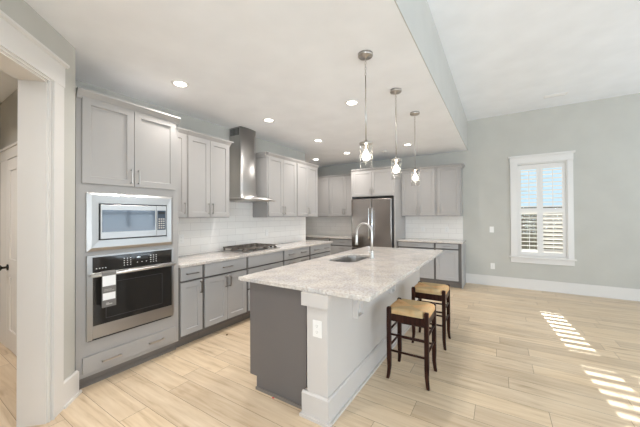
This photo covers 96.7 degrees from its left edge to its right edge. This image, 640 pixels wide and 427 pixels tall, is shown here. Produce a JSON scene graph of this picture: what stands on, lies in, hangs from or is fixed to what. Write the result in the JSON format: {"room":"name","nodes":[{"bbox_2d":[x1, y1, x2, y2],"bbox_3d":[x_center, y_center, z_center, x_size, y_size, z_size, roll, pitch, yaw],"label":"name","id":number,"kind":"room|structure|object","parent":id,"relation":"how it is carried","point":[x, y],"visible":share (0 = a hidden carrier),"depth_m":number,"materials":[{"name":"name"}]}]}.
{"room":"kitchen","nodes":[
{"label":"kitchen","id":0,"kind":"room"},
{"bbox_2d":[0,89,17,213],"bbox_3d":[-2.904,0.070,2.849,2.090,2.786,0.057,-1,-1,32],"label":"wall","id":1,"kind":"structure","parent":0,"point":[9,106],"depth_m":3.19,"materials":[{"name":"paint"}]},
{"bbox_2d":[0,157,16,355],"bbox_3d":[-3.110,0.433,2.871,0.800,2.038,0.118,-1,-1,32],"label":"door","id":2,"kind":"structure","parent":1,"relation":"in","point":[11,266],"depth_m":3.03,"materials":[{"name":"white paint"}]},
{"bbox_2d":[0,141,17,347],"bbox_3d":[-3.211,0.368,2.984,1.180,2.195,0.038,-1,-1,32],"label":"door frame","id":3,"kind":"structure","parent":1,"relation":"attached to","point":[9,152],"depth_m":3.18,"materials":[{"name":"white paint"}]},
{"bbox_2d":[0,0,74,379],"bbox_3d":[-1.680,0.043,0.659,0.162,2.786,3.300,0,-1,-13],"label":"wall","id":4,"kind":"structure","parent":0,"point":[22,13],"depth_m":2.19,"materials":[{"name":"paint"}]},
{"bbox_2d":[0,10,69,426],"bbox_3d":[-1.796,0.157,1.261,0.210,2.570,1.768,0,-1,-13],"label":"door frame","id":5,"kind":"structure","parent":4,"relation":"attached to","point":[32,154],"depth_m":1.96,"materials":[{"name":"white paint"}]},
{"bbox_2d":[64,370,81,408],"bbox_3d":[-1.977,1.357,2.197,0.134,0.190,0.210,0,-1,-13],"label":"baseboard","id":6,"kind":"structure","parent":4,"relation":"attached to","point":[71,384],"depth_m":2.20,"materials":[{"name":"white paint"}]},
{"bbox_2d":[75,80,304,217],"bbox_3d":[-1.483,0.076,4.404,0.120,2.786,4.200,-1,-1,32],"label":"wall","id":7,"kind":"structure","parent":0,"point":[187,122],"depth_m":4.04,"materials":[{"name":"paint"}]},
{"bbox_2d":[178,127,188,217],"bbox_3d":[-1.818,-0.478,3.407,0.383,1.070,0.292,-1,-1,32],"label":"upper cabinet","id":8,"kind":"object","parent":7,"relation":"attached to","point":[182,132],"visible":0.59,"depth_m":3.39,"materials":[{"name":"grey paint"}]},
{"bbox_2d":[186,130,233,217],"bbox_3d":[-1.555,-0.476,3.825,0.383,1.070,0.690,-1,-1,32],"label":"upper cabinet","id":9,"kind":"object","parent":7,"relation":"attached to","point":[207,155],"visible":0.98,"depth_m":3.68,"materials":[{"name":"grey paint"}]},
{"bbox_2d":[178,201,305,255],"bbox_3d":[-1.182,0.188,4.758,0.010,0.746,3.261,-1,-1,32],"label":"tile backsplash","id":10,"kind":"structure","parent":7,"relation":"attached to","point":[201,235],"depth_m":4.52,"materials":[{"name":"white tile"}]},
{"bbox_2d":[178,234,183,243],"bbox_3d":[-1.818,0.335,3.725,0.008,0.118,0.074,-1,-1,32],"label":"wall outlet","id":11,"kind":"object","parent":10,"relation":"attached to","point":[180,237],"visible":1,"depth_m":3.72,"materials":[{"name":"white plastic"}]},
{"bbox_2d":[229,126,274,201],"bbox_3d":[-1.083,-0.753,4.384,0.572,1.130,0.663,-1,-1,32],"label":"range hood","id":12,"kind":"object","parent":7,"relation":"attached to","point":[243,149],"visible":0.94,"depth_m":4.36,"materials":[{"name":"silver metal"}]},
{"bbox_2d":[252,151,297,216],"bbox_3d":[-0.788,-0.469,5.046,0.383,1.070,0.840,-1,-1,32],"label":"upper cabinet","id":13,"kind":"object","parent":7,"relation":"attached to","point":[275,173],"visible":0.96,"depth_m":4.82,"materials":[{"name":"grey paint"}]},
{"bbox_2d":[296,160,319,216],"bbox_3d":[-0.356,-0.466,5.733,0.383,1.070,0.776,-1,-1,32],"label":"upper cabinet","id":14,"kind":"object","parent":7,"relation":"attached to","point":[306,173],"visible":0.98,"depth_m":5.58,"materials":[{"name":"grey paint"}]},
{"bbox_2d":[0,0,466,166],"bbox_3d":[-1.981,-1.719,2.377,4.750,0.772,11.900,-1,-1,32],"label":"ceiling","id":15,"kind":"structure","parent":0,"point":[296,64],"depth_m":2.61,"materials":[{"name":"paint"}]},
{"bbox_2d":[171,80,189,87],"bbox_3d":[-1.431,-1.327,2.915,0.176,0.006,0.176,-1,-1,32],"label":"recessed light","id":16,"kind":"object","parent":15,"relation":"in","point":[179,83],"visible":1,"depth_m":2.91,"materials":[{"name":"white"}]},
{"bbox_2d":[262,118,274,121],"bbox_3d":[-0.726,-1.321,4.031,0.176,0.006,0.176,-1,-1,32],"label":"recessed light","id":17,"kind":"object","parent":15,"relation":"in","point":[264,119],"visible":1,"depth_m":4.02,"materials":[{"name":"white"}]},
{"bbox_2d":[345,100,358,105],"bbox_3d":[0.386,-1.333,3.427,0.176,0.006,0.176,-1,-1,32],"label":"recessed light","id":18,"kind":"object","parent":15,"relation":"in","point":[348,102],"visible":1,"depth_m":3.42,"materials":[{"name":"white"}]},
{"bbox_2d":[358,50,372,160],"bbox_3d":[0.386,-0.860,2.396,0.124,0.972,0.124,-1,-1,32],"label":"pendant light","id":19,"kind":"object","parent":15,"relation":"hanging from","point":[363,55],"visible":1,"depth_m":2.38,"materials":[{"name":"silver metal"}]},
{"bbox_2d":[390,88,401,172],"bbox_3d":[0.827,-0.856,3.090,0.124,0.972,0.124,-1,-1,32],"label":"pendant light","id":20,"kind":"object","parent":15,"relation":"hanging from","point":[393,91],"visible":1,"depth_m":3.08,"materials":[{"name":"silver metal"}]},
{"bbox_2d":[410,111,419,180],"bbox_3d":[1.262,-0.853,3.775,0.124,0.972,0.124,-1,-1,32],"label":"pendant light","id":21,"kind":"object","parent":15,"relation":"hanging from","point":[414,113],"visible":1,"depth_m":3.76,"materials":[{"name":"silver metal"}]},
{"bbox_2d":[394,0,467,149],"bbox_3d":[0.094,-1.667,1.206,0.007,0.622,11.326,-1,-1,32],"label":"soffit","id":22,"kind":"structure","parent":15,"relation":"attached to","point":[416,14],"depth_m":2.87,"materials":[{"name":"paint"}]},
{"bbox_2d":[0,283,639,426],"bbox_3d":[0.387,1.486,0.871,10.300,0.120,11.900,-1,-1,32],"label":"floor","id":23,"kind":"structure","parent":0,"point":[513,357],"depth_m":2.46,"materials":[{"name":"brown wood"}]},
{"bbox_2d":[75,86,180,389],"bbox_3d":[-1.991,0.220,2.824,0.689,2.475,0.870,-1,-1,32],"label":"tall cabinet","id":24,"kind":"object","parent":23,"relation":"on","point":[122,146],"visible":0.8,"depth_m":2.56,"materials":[{"name":"grey paint"}]},
{"bbox_2d":[86,192,172,251],"bbox_3d":[-1.899,0.075,2.762,0.444,0.494,0.731,-1,-1,32],"label":"microwave","id":25,"kind":"object","parent":24,"relation":"in","point":[113,221],"visible":1,"depth_m":2.58,"materials":[{"name":"silver metal"}]},
{"bbox_2d":[86,248,175,341],"bbox_3d":[-1.917,0.713,2.771,0.591,0.713,0.735,-1,-1,32],"label":"wall oven","id":26,"kind":"object","parent":24,"relation":"in","point":[144,278],"visible":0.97,"depth_m":2.60,"materials":[{"name":"black glass"}]},
{"bbox_2d":[101,270,115,307],"bbox_3d":[-1.794,0.636,2.414,0.022,0.302,0.104,-1,-1,32],"label":"tag","id":27,"kind":"object","parent":26,"relation":"hanging from","point":[108,277],"visible":1,"depth_m":2.41,"materials":[{"name":"grey paper"}]},
{"bbox_2d":[175,264,202,347],"bbox_3d":[-1.677,1.022,3.310,0.689,0.875,0.292,-1,-1,32],"label":"base cabinet","id":28,"kind":"object","parent":23,"relation":"on","point":[190,279],"visible":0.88,"depth_m":3.14,"materials":[{"name":"paint"}]},
{"bbox_2d":[178,240,332,267],"bbox_3d":[-0.897,0.575,4.576,0.677,0.032,3.261,-1,-1,32],"label":"countertop","id":29,"kind":"structure","parent":28,"relation":"on","point":[217,256],"depth_m":3.85,"materials":[{"name":"stone"}]},
{"bbox_2d":[221,243,279,252],"bbox_3d":[-1.048,0.523,4.383,0.510,0.068,0.750,-1,-1,32],"label":"gas cooktop","id":30,"kind":"object","parent":29,"relation":"in","point":[253,247],"visible":1,"depth_m":4.23,"materials":[{"name":"silver metal"}]},
{"bbox_2d":[199,257,246,337],"bbox_3d":[-1.419,1.025,3.719,0.689,0.875,0.670,-1,-1,32],"label":"base cabinet","id":31,"kind":"object","parent":23,"relation":"on","point":[224,295],"visible":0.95,"depth_m":3.51,"materials":[{"name":"paint"}]},
{"bbox_2d":[243,251,282,319],"bbox_3d":[-1.036,1.028,4.328,0.689,0.875,0.762,-1,-1,32],"label":"base cabinet","id":32,"kind":"object","parent":23,"relation":"on","point":[258,263],"visible":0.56,"depth_m":4.05,"materials":[{"name":"paint"}]},
{"bbox_2d":[283,247,308,265],"bbox_3d":[-0.636,1.032,4.965,0.689,0.875,0.737,-1,-1,32],"label":"base cabinet","id":33,"kind":"object","parent":23,"relation":"on","point":[298,255],"visible":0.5,"depth_m":4.75,"materials":[{"name":"paint"}]},
{"bbox_2d":[306,237,329,240],"bbox_3d":[-0.097,1.056,7.598,1.168,0.868,0.680,-1,-1,32],"label":"base cabinet","id":34,"kind":"object","parent":23,"relation":"on","point":[307,238],"visible":0.04,"depth_m":7.19,"materials":[{"name":"paint"}]},
{"bbox_2d":[306,234,351,238],"bbox_3d":[0.190,0.602,7.427,1.845,0.031,0.668,-1,-1,32],"label":"countertop","id":35,"kind":"structure","parent":34,"relation":"on","point":[307,235],"depth_m":7.22,"materials":[{"name":"stone"}]},
{"bbox_2d":[309,243,330,259],"bbox_3d":[-0.236,1.035,5.601,0.689,0.875,0.758,-1,-1,32],"label":"base cabinet","id":36,"kind":"object","parent":23,"relation":"on","point":[317,251],"visible":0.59,"depth_m":5.38,"materials":[{"name":"paint"}]},
{"bbox_2d":[250,268,419,426],"bbox_3d":[0.448,1.008,3.263,0.823,0.878,2.729,-1,-1,32],"label":"kitchen island","id":37,"kind":"object","parent":23,"relation":"on","point":[319,377],"visible":0.62,"depth_m":2.19,"materials":[{"name":"paint"}]},
{"bbox_2d":[313,320,321,338],"bbox_3d":[-0.020,0.804,1.981,0.074,0.118,0.008,-1,-1,32],"label":"wall outlet","id":38,"kind":"object","parent":37,"relation":"attached to","point":[317,325],"visible":1,"depth_m":1.98,"materials":[{"name":"white plastic"}]},
{"bbox_2d":[238,246,442,301],"bbox_3d":[0.550,0.552,3.276,1.186,0.031,2.787,-1,-1,32],"label":"island countertop","id":39,"kind":"structure","parent":37,"relation":"on","point":[367,279],"depth_m":2.55,"materials":[{"name":"stone"}]},
{"bbox_2d":[334,256,368,262],"bbox_3d":[0.385,0.680,3.451,0.369,0.218,0.704,-1,-1,32],"label":"undermount sink","id":40,"kind":"object","parent":39,"relation":"in","point":[354,258],"visible":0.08,"depth_m":3.75,"materials":[{"name":"silver metal"}]},
{"bbox_2d":[355,223,374,258],"bbox_3d":[0.515,0.324,3.392,0.248,0.427,0.138,-1,-1,32],"label":"gooseneck faucet","id":41,"kind":"object","parent":39,"relation":"on","point":[371,252],"visible":1,"depth_m":3.37,"materials":[{"name":"silver metal"}]},
{"bbox_2d":[330,238,351,254],"bbox_3d":[0.685,1.047,7.107,0.674,0.868,0.680,-1,-1,32],"label":"base cabinet","id":42,"kind":"object","parent":23,"relation":"on","point":[338,245],"visible":0.34,"depth_m":6.87,"materials":[{"name":"paint"}]},
{"bbox_2d":[351,172,359,227],"bbox_3d":[0.946,0.262,6.879,0.021,2.430,0.796,-1,-1,32],"label":"end panel","id":43,"kind":"object","parent":23,"relation":"on","point":[351,172],"visible":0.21,"depth_m":6.55,"materials":[{"name":"grey paint"}]},
{"bbox_2d":[351,197,393,249],"bbox_3d":[1.314,0.566,6.541,0.948,1.812,0.861,-1,-1,32],"label":"refrigerator","id":44,"kind":"object","parent":23,"relation":"on","point":[378,213],"visible":0.56,"depth_m":6.19,"materials":[{"name":"grey metal"}]},
{"bbox_2d":[394,170,404,247],"bbox_3d":[1.786,0.253,6.350,0.021,2.430,0.796,-1,-1,32],"label":"end panel","id":45,"kind":"object","parent":23,"relation":"on","point":[399,220],"visible":0.43,"depth_m":6.21,"materials":[{"name":"grey paint"}]},
{"bbox_2d":[386,297,436,390],"bbox_3d":[0.824,1.127,2.545,0.360,0.622,0.356,-1,-1,32],"label":"bar stool","id":46,"kind":"object","parent":23,"relation":"on","point":[421,314],"visible":1,"depth_m":2.48,"materials":[{"name":"brown wood"}]},
{"bbox_2d":[398,241,435,282],"bbox_3d":[2.152,1.030,6.185,0.756,0.868,0.680,-1,-1,32],"label":"base cabinet","id":47,"kind":"object","parent":23,"relation":"on","point":[427,272],"visible":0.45,"depth_m":5.84,"materials":[{"name":"paint"}]},
{"bbox_2d":[397,238,465,243],"bbox_3d":[2.371,0.577,6.056,1.272,0.031,0.668,-1,-1,32],"label":"countertop","id":48,"kind":"structure","parent":47,"relation":"on","point":[450,241],"depth_m":5.90,"materials":[{"name":"stone"}]},
{"bbox_2d":[411,281,450,350],"bbox_3d":[1.264,1.131,3.230,0.360,0.622,0.356,-1,-1,32],"label":"bar stool","id":49,"kind":"object","parent":23,"relation":"on","point":[421,290],"visible":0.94,"depth_m":3.13,"materials":[{"name":"brown wood"}]},
{"bbox_2d":[435,243,465,288],"bbox_3d":[2.684,1.024,5.850,0.496,0.868,0.680,-1,-1,32],"label":"base cabinet","id":50,"kind":"object","parent":23,"relation":"on","point":[450,266],"visible":0.82,"depth_m":5.60,"materials":[{"name":"paint"}]},
{"bbox_2d":[317,93,639,288],"bbox_3d":[3.494,-0.251,5.845,10.300,3.408,0.160,-1,-1,32],"label":"wall","id":51,"kind":"structure","parent":0,"point":[604,134],"depth_m":5.08,"materials":[{"name":"paint"}]},
{"bbox_2d":[317,175,329,216],"bbox_3d":[-0.099,-0.449,7.791,0.990,1.070,0.370,-1,-1,32],"label":"upper cabinet","id":52,"kind":"object","parent":51,"relation":"attached to","point":[323,181],"visible":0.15,"depth_m":7.49,"materials":[{"name":"grey paint"}]},
{"bbox_2d":[306,217,351,235],"bbox_3d":[0.363,0.335,7.708,1.845,0.504,0.010,-1,-1,32],"label":"tile backsplash","id":53,"kind":"structure","parent":51,"relation":"attached to","point":[314,225],"depth_m":7.77,"materials":[{"name":"white tile"}]},
{"bbox_2d":[329,173,350,216],"bbox_3d":[0.684,-0.458,7.299,0.852,1.070,0.370,-1,-1,32],"label":"upper cabinet","id":54,"kind":"object","parent":51,"relation":"attached to","point":[340,184],"visible":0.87,"depth_m":7.23,"materials":[{"name":"grey paint"}]},
{"bbox_2d":[351,166,393,197],"bbox_3d":[1.346,-0.688,6.600,0.968,0.630,0.850,-1,-1,32],"label":"upper cabinet","id":55,"kind":"object","parent":51,"relation":"attached to","point":[376,182],"visible":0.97,"depth_m":6.26,"materials":[{"name":"grey paint"}]},
{"bbox_2d":[401,165,436,215],"bbox_3d":[2.221,-0.475,6.333,0.744,1.070,0.370,-1,-1,32],"label":"upper cabinet","id":56,"kind":"object","parent":51,"relation":"attached to","point":[418,197],"visible":0.91,"depth_m":6.19,"materials":[{"name":"grey paint"}]},
{"bbox_2d":[405,216,462,239],"bbox_3d":[2.519,0.310,6.353,1.212,0.504,0.010,-1,-1,32],"label":"tile backsplash","id":57,"kind":"structure","parent":51,"relation":"attached to","point":[434,226],"depth_m":6.33,"materials":[{"name":"white tile"}]},
{"bbox_2d":[436,163,464,215],"bbox_3d":[2.756,-0.481,5.996,0.516,1.070,0.370,-1,-1,32],"label":"upper cabinet","id":58,"kind":"object","parent":51,"relation":"attached to","point":[449,177],"visible":1,"depth_m":5.88,"materials":[{"name":"grey paint"}]},
{"bbox_2d":[508,150,576,265],"bbox_3d":[4.166,-0.086,5.380,1.000,2.062,0.210,-1,-1,32],"label":"window","id":59,"kind":"structure","parent":51,"relation":"in","point":[565,257],"depth_m":5.33,"materials":[{"name":"white paint"}]},
{"bbox_2d":[466,273,639,300],"bbox_3d":[5.272,1.333,4.605,5.200,0.198,0.032,-1,-1,32],"label":"baseboard","id":60,"kind":"structure","parent":51,"relation":"attached to","point":[621,293],"depth_m":5.18,"materials":[{"name":"white paint"}]},
{"bbox_2d":[427,0,639,120],"bbox_3d":[2.377,-2.080,-0.361,5.550,0.150,11.900,-1,-1,32],"label":"ceiling","id":61,"kind":"structure","parent":0,"point":[503,57],"depth_m":3.45,"materials":[{"name":"paint"}]},
{"bbox_2d":[543,92,567,98],"bbox_3d":[3.909,-1.964,4.723,0.300,0.008,0.120,-1,-1,32],"label":"ceiling vent","id":62,"kind":"object","parent":61,"relation":"in","point":[563,93],"visible":1,"depth_m":4.72,"materials":[{"name":"white metal"}]},
{"label":"outside","id":63,"kind":"structure","parent":0,"visible":0},
{"bbox_3d":[10.703,1.896,15.114,30.000,0.200,23.000,-1,-1,32],"label":"ground","id":64,"kind":"structure","parent":63,"visible":0},
{"bbox_2d":[521,207,562,250],"bbox_3d":[8.521,0.759,12.416,13.200,2.050,0.100,-1,-1,32],"label":"fence","id":65,"kind":"object","parent":64,"relation":"on","point":[524,217],"visible":0.06,"depth_m":12.02,"materials":[{"name":"brown wood"}]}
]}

